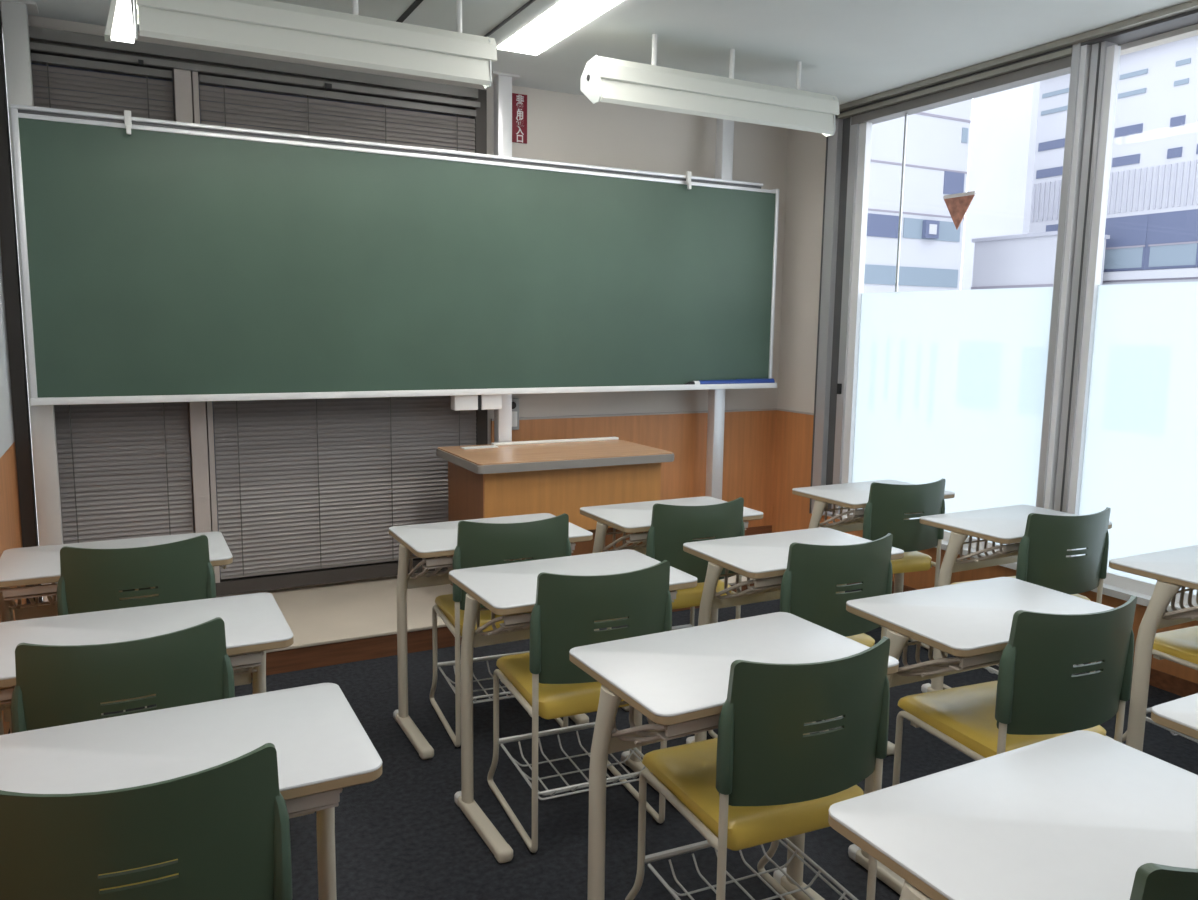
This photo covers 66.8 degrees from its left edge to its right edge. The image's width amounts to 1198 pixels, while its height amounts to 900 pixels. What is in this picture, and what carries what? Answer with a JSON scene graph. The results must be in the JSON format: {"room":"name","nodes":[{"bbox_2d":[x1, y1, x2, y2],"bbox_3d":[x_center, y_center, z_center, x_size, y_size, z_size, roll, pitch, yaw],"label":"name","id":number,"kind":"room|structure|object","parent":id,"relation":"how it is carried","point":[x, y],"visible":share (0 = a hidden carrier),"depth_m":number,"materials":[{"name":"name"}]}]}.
{"room":"classroom","nodes":[
{"label":"classroom","id":0,"kind":"room"},
{"bbox_2d":[0,245,26,734],"bbox_3d":[-0.903,-0.016,0.734,0.100,2.660,7.330,-3,9,-27],"label":"wall","id":1,"kind":"structure","parent":0,"point":[10,520],"depth_m":3.59,"materials":[{"name":"orange wood"}]},
{"bbox_2d":[0,10,42,603],"bbox_3d":[-2.442,-0.514,3.800,0.051,2.539,0.099,-3,9,-27],"label":"door frame","id":2,"kind":"structure","parent":1,"relation":"attached to","point":[8,233],"depth_m":3.76,"materials":[{"name":"grey metal"}]},
{"bbox_2d":[1,12,788,597],"bbox_3d":[-0.643,-0.576,4.886,4.250,2.660,0.150,-3,9,-27],"label":"wall","id":3,"kind":"structure","parent":0,"point":[561,127],"depth_m":5.11,"materials":[{"name":"white paint"}]},
{"bbox_2d":[2,26,487,595],"bbox_3d":[-1.510,-0.554,4.315,2.075,2.475,0.172,-3,9,-27],"label":"window","id":4,"kind":"structure","parent":3,"relation":"in","point":[185,64],"depth_m":4.19,"materials":[{"name":"grey"}]},
{"bbox_2d":[30,53,193,543],"bbox_3d":[-2.129,-0.501,3.985,0.567,2.288,0.040,-3,9,-27],"label":"blind","id":5,"kind":"object","parent":4,"relation":"attached to","point":[124,471],"visible":0.2,"depth_m":4.03,"materials":[{"name":"grey"}]},
{"bbox_2d":[199,74,476,578],"bbox_3d":[-1.214,-0.553,4.462,1.285,2.288,0.040,-3,9,-27],"label":"blind","id":6,"kind":"object","parent":4,"relation":"attached to","point":[303,484],"visible":0.27,"depth_m":4.46,"materials":[{"name":"grey"}]},
{"bbox_2d":[512,398,518,429],"bbox_3d":[-0.466,-0.193,4.908,0.072,0.170,0.044,-3,9,-27],"label":"controller","id":7,"kind":"object","parent":3,"relation":"attached to","point":[515,401],"visible":0.51,"depth_m":4.90,"materials":[{"name":"grey plastic"}]},
{"bbox_2d":[512,93,526,143],"bbox_3d":[-0.415,-1.733,4.749,0.084,0.245,0.009,-3,9,-27],"label":"wall sign","id":8,"kind":"object","parent":3,"relation":"attached to","point":[519,101],"visible":0.99,"depth_m":4.75,"materials":[{"name":"red plastic"}]},
{"bbox_2d":[491,410,776,527],"bbox_3d":[0.271,0.193,5.387,1.934,0.805,0.011,-3,9,-27],"label":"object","id":9,"kind":"structure","parent":3,"relation":"attached to","point":[749,436],"depth_m":5.52,"materials":[{"name":"orange wood"}]},
{"bbox_2d":[491,408,813,420],"bbox_3d":[0.374,-0.186,5.154,1.939,0.012,0.419,-3,9,-27],"label":"trim","id":10,"kind":"structure","parent":3,"relation":"attached to","point":[766,409],"depth_m":5.33,"materials":[{"name":"beige"}]},
{"bbox_2d":[745,525,771,535],"bbox_3d":[0.262,0.562,5.430,1.920,0.058,0.019,-3,9,-27],"label":"baseboard","id":11,"kind":"structure","parent":3,"relation":"attached to","point":[761,529],"depth_m":5.82,"materials":[{"name":"brown wood"}]},
{"bbox_2d":[231,573,775,655],"bbox_3d":[-0.506,0.704,4.580,4.079,0.014,0.834,-3,9,-27],"label":"platform","id":12,"kind":"structure","parent":0,"point":[327,614],"depth_m":4.20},
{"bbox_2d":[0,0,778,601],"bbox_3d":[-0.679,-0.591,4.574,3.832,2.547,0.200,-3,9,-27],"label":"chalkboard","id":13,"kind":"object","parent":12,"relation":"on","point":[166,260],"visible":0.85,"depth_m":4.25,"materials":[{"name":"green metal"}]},
{"bbox_2d":[30,383,776,405],"bbox_3d":[-0.637,-0.295,4.576,3.785,0.030,0.090,-3,9,-27],"label":"chalk tray","id":14,"kind":"object","parent":13,"relation":"on","point":[473,390],"depth_m":4.28,"materials":[{"name":"white metal"}]},
{"bbox_2d":[685,378,774,384],"bbox_3d":[0.763,-0.392,5.285,0.621,0.040,0.039,-3,9,-27],"label":"ruler","id":15,"kind":"object","parent":13,"relation":"on","point":[770,380],"visible":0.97,"depth_m":5.28,"materials":[{"name":"blue plastic"}]},
{"bbox_2d":[436,437,673,585],"bbox_3d":[-0.226,0.341,4.564,1.025,0.716,0.632,-3,9,-27],"label":"lectern","id":16,"kind":"object","parent":12,"relation":"on","point":[557,477],"visible":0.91,"depth_m":4.35,"materials":[{"name":"orange wood"}]},
{"bbox_2d":[460,445,497,448],"bbox_3d":[-0.600,-0.014,4.550,0.180,0.004,0.060,-4,9,-30],"label":"folded paper","id":17,"kind":"object","parent":16,"relation":"on","point":[487,446],"visible":1,"depth_m":4.54,"materials":[{"name":"white paper"}]},
{"bbox_2d":[236,582,859,675],"bbox_3d":[-0.320,0.809,4.235,4.079,0.097,0.018,-3,9,-27],"label":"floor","id":18,"kind":"structure","parent":0,"point":[290,660],"depth_m":3.85,"materials":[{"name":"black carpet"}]},
{"bbox_2d":[0,0,1190,104],"bbox_3d":[1.009,-1.495,1.563,4.400,0.100,7.580,-3,9,-27],"label":"ceiling","id":19,"kind":"structure","parent":0,"point":[848,50],"depth_m":3.79,"materials":[{"name":"paint"}]},
{"bbox_2d":[104,0,496,88],"bbox_3d":[-1.025,-1.538,3.263,1.338,0.328,0.176,-3,9,-27],"label":"light","id":20,"kind":"object","parent":19,"relation":"hanging from","point":[259,26],"visible":1,"depth_m":3.19,"materials":[{"name":"white metal"}]},
{"bbox_2d":[104,0,133,42],"bbox_3d":[-1.566,-1.440,2.957,0.086,0.200,0.080,-3,9,-27],"label":"diffuser","id":21,"kind":"object","parent":20,"relation":"attached to","point":[119,26],"depth_m":2.94,"materials":[{"name":"white plastic"}]},
{"bbox_2d":[396,0,422,22],"bbox_3d":[-0.528,-1.685,3.186,0.025,0.002,1.300,-3,9,-27],"label":"trim","id":22,"kind":"structure","parent":19,"relation":"attached to","point":[416,3],"depth_m":3.60,"materials":[{"name":"black plastic"}]},
{"bbox_2d":[484,0,622,54],"bbox_3d":[0.048,-1.690,3.202,0.294,0.042,1.995,-3,9,-27],"label":"ceiling light","id":23,"kind":"object","parent":19,"relation":"attached to","point":[537,25],"visible":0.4,"depth_m":3.70,"materials":[{"name":"white plastic"}]},
{"bbox_2d":[581,34,838,136],"bbox_3d":[0.530,-1.632,4.073,1.286,0.318,0.176,-3,9,-27],"label":"light","id":24,"kind":"object","parent":19,"relation":"hanging from","point":[615,81],"visible":1,"depth_m":3.96,"materials":[{"name":"white metal"}]},
{"bbox_2d":[8,582,1197,899],"bbox_3d":[0.971,1.240,1.934,4.400,0.100,7.580,-3,9,-27],"label":"floor","id":25,"kind":"structure","parent":0,"point":[401,834],"depth_m":2.70,"materials":[{"name":"grey carpet"}]},
{"bbox_2d":[0,531,232,733],"bbox_3d":[-1.519,0.672,2.891,0.652,0.696,0.448,-3,9,-27],"label":"student desk","id":26,"kind":"object","parent":25,"relation":"on","point":[36,565],"visible":0.3,"depth_m":2.80,"materials":[{"name":"white laminate"}]},
{"bbox_2d":[10,617,234,732],"bbox_3d":[-1.075,0.740,2.092,0.417,0.792,0.489,-3,9,-28],"label":"chair","id":27,"kind":"object","parent":25,"relation":"on","point":[57,685],"visible":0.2,"depth_m":1.84,"materials":[{"name":"green plastic"}]},
{"bbox_2d":[57,535,215,714],"bbox_3d":[-1.435,0.631,2.856,0.417,0.792,0.489,-3,9,-27],"label":"chair","id":28,"kind":"object","parent":25,"relation":"on","point":[90,580],"visible":0.27,"depth_m":2.60,"materials":[{"name":"green plastic"}]},
{"bbox_2d":[0,743,292,899],"bbox_3d":[-0.748,0.820,1.530,0.417,0.792,0.489,-3,8,-24],"label":"chair","id":29,"kind":"object","parent":25,"relation":"on","point":[222,831],"visible":1,"depth_m":1.29,"materials":[{"name":"green plastic"}]},
{"bbox_2d":[0,592,293,734],"bbox_3d":[-1.089,0.774,2.183,0.652,0.696,0.448,-3,9,-27],"label":"student desk","id":30,"kind":"object","parent":25,"relation":"on","point":[255,624],"visible":0.29,"depth_m":2.18,"materials":[{"name":"white laminate"}]},
{"bbox_2d":[0,683,381,899],"bbox_3d":[-0.733,0.863,1.570,0.652,0.696,0.448,-3,9,-27],"label":"student desk","id":31,"kind":"object","parent":25,"relation":"on","point":[323,748],"visible":0.5,"depth_m":1.57,"materials":[{"name":"white laminate"}]},
{"bbox_2d":[389,513,592,759],"bbox_3d":[-0.390,0.635,3.282,0.652,0.696,0.448,-3,9,-27],"label":"student desk","id":32,"kind":"object","parent":25,"relation":"on","point":[438,539],"visible":0.38,"depth_m":3.19,"materials":[{"name":"white laminate"}]},
{"bbox_2d":[430,513,570,747],"bbox_3d":[-0.360,0.591,3.259,0.417,0.792,0.489,-2,8,-23],"label":"chair","id":33,"kind":"object","parent":25,"relation":"on","point":[479,544],"visible":0.53,"depth_m":3.03,"materials":[{"name":"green plastic"}]},
{"bbox_2d":[438,661,514,703],"bbox_3d":[-0.359,0.835,3.282,0.394,0.045,0.334,-2,8,-23],"label":"basket","id":34,"kind":"object","parent":33,"relation":"on","point":[457,698],"depth_m":3.23,"materials":[{"name":"grey metal"}]},
{"bbox_2d":[449,549,696,862],"bbox_3d":[-0.079,0.716,2.715,0.652,0.696,0.448,-3,9,-28],"label":"student desk","id":35,"kind":"object","parent":25,"relation":"on","point":[508,589],"visible":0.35,"depth_m":2.63,"materials":[{"name":"white laminate"}]},
{"bbox_2d":[487,560,671,853],"bbox_3d":[-0.062,0.678,2.650,0.417,0.792,0.489,-3,8,-24],"label":"chair","id":36,"kind":"object","parent":25,"relation":"on","point":[544,680],"visible":0.75,"depth_m":2.43,"materials":[{"name":"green plastic"}]},
{"bbox_2d":[501,729,645,799],"bbox_3d":[-0.061,0.921,2.673,0.394,0.045,0.334,-3,8,-24],"label":"basket","id":37,"kind":"object","parent":36,"relation":"on","point":[535,794],"depth_m":2.65,"materials":[{"name":"grey metal"}]},
{"bbox_2d":[580,496,762,710],"bbox_3d":[0.289,0.590,3.684,0.652,0.696,0.448,-3,9,-28],"label":"student desk","id":38,"kind":"object","parent":25,"relation":"on","point":[635,517],"visible":0.32,"depth_m":3.58,"materials":[{"name":"white laminate"}]},
{"bbox_2d":[607,497,744,629],"bbox_3d":[0.291,0.554,3.595,0.417,0.792,0.489,-3,8,-24],"label":"chair","id":39,"kind":"object","parent":25,"relation":"on","point":[672,526],"visible":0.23,"depth_m":3.34,"materials":[{"name":"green plastic"}]},
{"bbox_2d":[569,612,898,899],"bbox_3d":[0.300,0.809,2.072,0.652,0.696,0.448,-3,9,-28],"label":"student desk","id":40,"kind":"object","parent":25,"relation":"on","point":[678,679],"visible":0.62,"depth_m":1.99,"materials":[{"name":"white laminate"}]},
{"bbox_2d":[625,636,889,899],"bbox_3d":[0.350,0.765,2.048,0.417,0.792,0.489,-3,8,-24],"label":"chair","id":41,"kind":"object","parent":25,"relation":"on","point":[762,780],"visible":0.99,"depth_m":1.83,"materials":[{"name":"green plastic"}]},
{"bbox_2d":[648,838,857,899],"bbox_3d":[0.351,1.009,2.071,0.394,0.045,0.334,-3,8,-24],"label":"basket","id":42,"kind":"object","parent":41,"relation":"on","point":[701,845],"depth_m":2.15,"materials":[{"name":"grey metal"}]},
{"bbox_2d":[683,527,903,755],"bbox_3d":[0.653,0.675,3.094,0.652,0.696,0.448,-3,9,-27],"label":"student desk","id":43,"kind":"object","parent":25,"relation":"on","point":[758,557],"visible":0.48,"depth_m":3.01,"materials":[{"name":"white laminate"}]},
{"bbox_2d":[708,533,892,738],"bbox_3d":[0.670,0.638,3.019,0.417,0.792,0.489,-3,8,-24],"label":"chair","id":44,"kind":"object","parent":25,"relation":"on","point":[812,575],"visible":0.3,"depth_m":2.76,"materials":[{"name":"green plastic"}]},
{"bbox_2d":[792,479,954,592],"bbox_3d":[1.258,0.533,4.198,0.652,0.696,0.448,-3,9,-28],"label":"student desk","id":45,"kind":"object","parent":25,"relation":"on","point":[855,495],"visible":0.43,"depth_m":4.11,"materials":[{"name":"white laminate"}]},
{"bbox_2d":[862,478,945,650],"bbox_3d":[1.256,0.497,4.117,0.417,0.792,0.489,-2,8,-21],"label":"chair","id":46,"kind":"object","parent":25,"relation":"on","point":[886,506],"visible":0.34,"depth_m":3.87,"materials":[{"name":"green plastic"}]},
{"bbox_2d":[846,577,1112,894],"bbox_3d":[1.034,0.768,2.449,0.652,0.696,0.448,-3,9,-26],"label":"student desk","id":47,"kind":"object","parent":25,"relation":"on","point":[971,622],"visible":0.62,"depth_m":2.38,"materials":[{"name":"white laminate"}]},
{"bbox_2d":[828,730,1197,899],"bbox_3d":[0.719,0.906,1.396,0.652,0.696,0.448,-3,9,-27],"label":"student desk","id":48,"kind":"object","parent":25,"relation":"on","point":[1075,815],"visible":0.84,"depth_m":1.36,"materials":[{"name":"white laminate"}]},
{"bbox_2d":[892,595,1136,785],"bbox_3d":[1.062,0.730,2.383,0.417,0.792,0.489,-2,8,-22],"label":"chair","id":49,"kind":"object","parent":25,"relation":"on","point":[1036,696],"visible":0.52,"depth_m":2.14,"materials":[{"name":"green plastic"}]},
{"bbox_2d":[919,504,1111,692],"bbox_3d":[1.634,0.621,3.594,0.652,0.696,0.448,-3,9,-28],"label":"student desk","id":50,"kind":"object","parent":25,"relation":"on","point":[1006,524],"visible":0.46,"depth_m":3.51,"materials":[{"name":"white laminate"}]},
{"bbox_2d":[943,507,1110,688],"bbox_3d":[1.633,0.585,3.511,0.417,0.792,0.489,-2,8,-21],"label":"chair","id":51,"kind":"object","parent":25,"relation":"on","point":[1042,560],"visible":0.34,"depth_m":3.25,"materials":[{"name":"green plastic"}]},
{"bbox_2d":[983,664,1085,674],"bbox_3d":[1.633,0.828,3.534,0.394,0.045,0.334,-2,8,-21],"label":"basket","id":52,"kind":"object","parent":51,"relation":"on","point":[990,669],"depth_m":3.43,"materials":[{"name":"grey metal"}]},
{"bbox_2d":[1109,545,1197,750],"bbox_3d":[2.021,0.714,2.946,0.652,0.696,0.448,-3,9,-27],"label":"student desk","id":53,"kind":"object","parent":25,"relation":"on","point":[1175,569],"visible":0.79,"depth_m":2.87,"materials":[{"name":"white laminate"}]},
{"bbox_2d":[1122,626,1197,742],"bbox_3d":[2.037,0.670,2.919,0.417,0.792,0.489,-3,8,-24],"label":"chair","id":54,"kind":"object","parent":25,"relation":"on","point":[1180,646],"visible":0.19,"depth_m":2.94,"materials":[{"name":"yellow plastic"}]},
{"bbox_2d":[1146,717,1197,742],"bbox_3d":[2.038,0.914,2.942,0.394,0.045,0.334,-3,8,-24],"label":"basket","id":55,"kind":"object","parent":54,"relation":"on","point":[1148,719],"depth_m":2.94,"materials":[{"name":"grey metal"}]},
{"bbox_2d":[1130,863,1197,899],"bbox_3d":[0.745,0.860,1.394,0.417,0.792,0.489,-3,9,-25],"label":"chair","id":56,"kind":"object","parent":25,"relation":"on","point":[1152,881],"visible":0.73,"depth_m":1.09,"materials":[{"name":"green plastic"}]},
{"bbox_2d":[1151,693,1197,739],"bbox_3d":[1.451,0.864,1.782,0.652,0.696,0.448,-3,9,-27],"label":"student desk","id":57,"kind":"object","parent":25,"relation":"on","point":[1180,715],"visible":1,"depth_m":1.76,"materials":[{"name":"white laminate"}]},
{"bbox_2d":[777,24,1197,518],"bbox_3d":[2.874,-0.220,2.619,0.150,2.660,7.180,-3,9,-27],"label":"wall","id":58,"kind":"structure","parent":0,"point":[806,156],"depth_m":5.50,"materials":[{"name":"beige paint"}]},
{"bbox_2d":[772,410,813,532],"bbox_3d":[1.224,0.171,5.649,0.011,0.805,0.408,-3,9,-27],"label":"trim","id":59,"kind":"structure","parent":58,"relation":"attached to","point":[794,431],"depth_m":5.67,"materials":[{"name":"orange wood"}]},
{"bbox_2d":[809,56,1071,569],"bbox_3d":[1.721,-0.682,4.698,0.206,2.325,1.503,-3,9,-27],"label":"window","id":60,"kind":"structure","parent":58,"relation":"in","point":[919,387],"depth_m":4.75,"materials":[{"name":"glass"}]},
{"bbox_2d":[943,191,975,228],"bbox_3d":[1.774,-1.178,4.488,0.006,0.175,0.190,-3,9,-27],"label":"sticker","id":61,"kind":"object","parent":60,"relation":"attached to","point":[957,205],"visible":1,"depth_m":4.48,"materials":[{"name":"red"}]},
{"bbox_2d":[820,515,1197,683],"bbox_3d":[2.631,0.865,3.027,0.011,0.255,5.650,-3,9,-27],"label":"trim","id":62,"kind":"structure","parent":58,"relation":"attached to","point":[918,580],"depth_m":4.33,"materials":[{"name":"orange wood"}]},
{"bbox_2d":[835,0,1197,118],"bbox_3d":[2.663,-1.546,2.705,0.170,0.059,5.660,-3,9,-27],"label":"curtain rail","id":63,"kind":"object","parent":58,"relation":"attached to","point":[1191,5],"depth_m":4.12,"materials":[{"name":"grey aluminium"}]},
{"bbox_2d":[840,9,1197,116],"bbox_3d":[2.683,-1.533,2.712,0.130,0.038,5.650,-3,9,-27],"label":"trim","id":64,"kind":"structure","parent":58,"relation":"attached to","point":[1190,18],"depth_m":3.69,"materials":[{"name":"grey metal"}]},
{"bbox_2d":[892,581,1197,696],"bbox_3d":[2.985,1.123,2.368,0.017,0.070,6.300,-3,9,-27],"label":"baseboard","id":65,"kind":"structure","parent":58,"relation":"attached to","point":[1159,679],"depth_m":3.65,"materials":[{"name":"brown wood"}]},
{"bbox_2d":[1036,41,1197,620],"bbox_3d":[3.039,-0.327,2.220,0.195,2.325,4.155,-3,9,-27],"label":"window","id":66,"kind":"structure","parent":58,"relation":"in","point":[1120,423],"depth_m":3.82,"materials":[{"name":"white metal"}]},
{"label":"outside","id":67,"kind":"structure","parent":0,"visible":0},
{"bbox_3d":[21.339,-0.843,28.280,56.010,0.100,90.000,-3,9,-27],"label":"ground","id":68,"kind":"structure","parent":67,"visible":0},
{"bbox_2d":[864,99,971,292],"bbox_3d":[3.503,-5.297,20.974,6.100,10.200,7.140,-3,9,-27],"label":"office building","id":69,"kind":"structure","parent":68,"relation":"on","point":[937,144],"depth_m":18.71,"materials":[{"name":"grey concrete"}]},
{"bbox_2d":[961,81,1039,289],"bbox_3d":[14.907,-6.969,31.298,4.100,11.050,2.400,-3,9,-27],"label":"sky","id":70,"kind":"structure","parent":68,"relation":"on","point":[1004,123],"depth_m":29.92,"materials":[{"name":"white"}]},
{"bbox_2d":[971,231,1109,289],"bbox_3d":[10.058,-2.506,21.159,1.700,4.800,2.300,-3,9,-27],"label":"building","id":71,"kind":"structure","parent":68,"relation":"on","point":[1020,260],"depth_m":20.48,"materials":[{"name":"grey"}]},
{"bbox_2d":[1029,35,1197,284],"bbox_3d":[19.931,-5.136,12.921,8.250,12.500,25.450,-3,9,-27],"label":"office building","id":72,"kind":"structure","parent":68,"relation":"on","point":[1152,214],"depth_m":19.77,"materials":[{"name":"grey"}]},
{"bbox_2d":[1104,247,1142,268],"bbox_3d":[11.718,-4.293,20.368,0.050,0.440,0.960,-3,9,-27],"label":"window","id":73,"kind":"structure","parent":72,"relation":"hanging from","point":[1115,257],"depth_m":20.30,"materials":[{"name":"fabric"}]},
{"bbox_2d":[1148,243,1197,266],"bbox_3d":[12.242,-4.151,19.377,0.050,0.440,0.980,-3,9,-27],"label":"window","id":74,"kind":"structure","parent":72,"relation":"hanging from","point":[1159,254],"depth_m":19.35,"materials":[{"name":"glass"}]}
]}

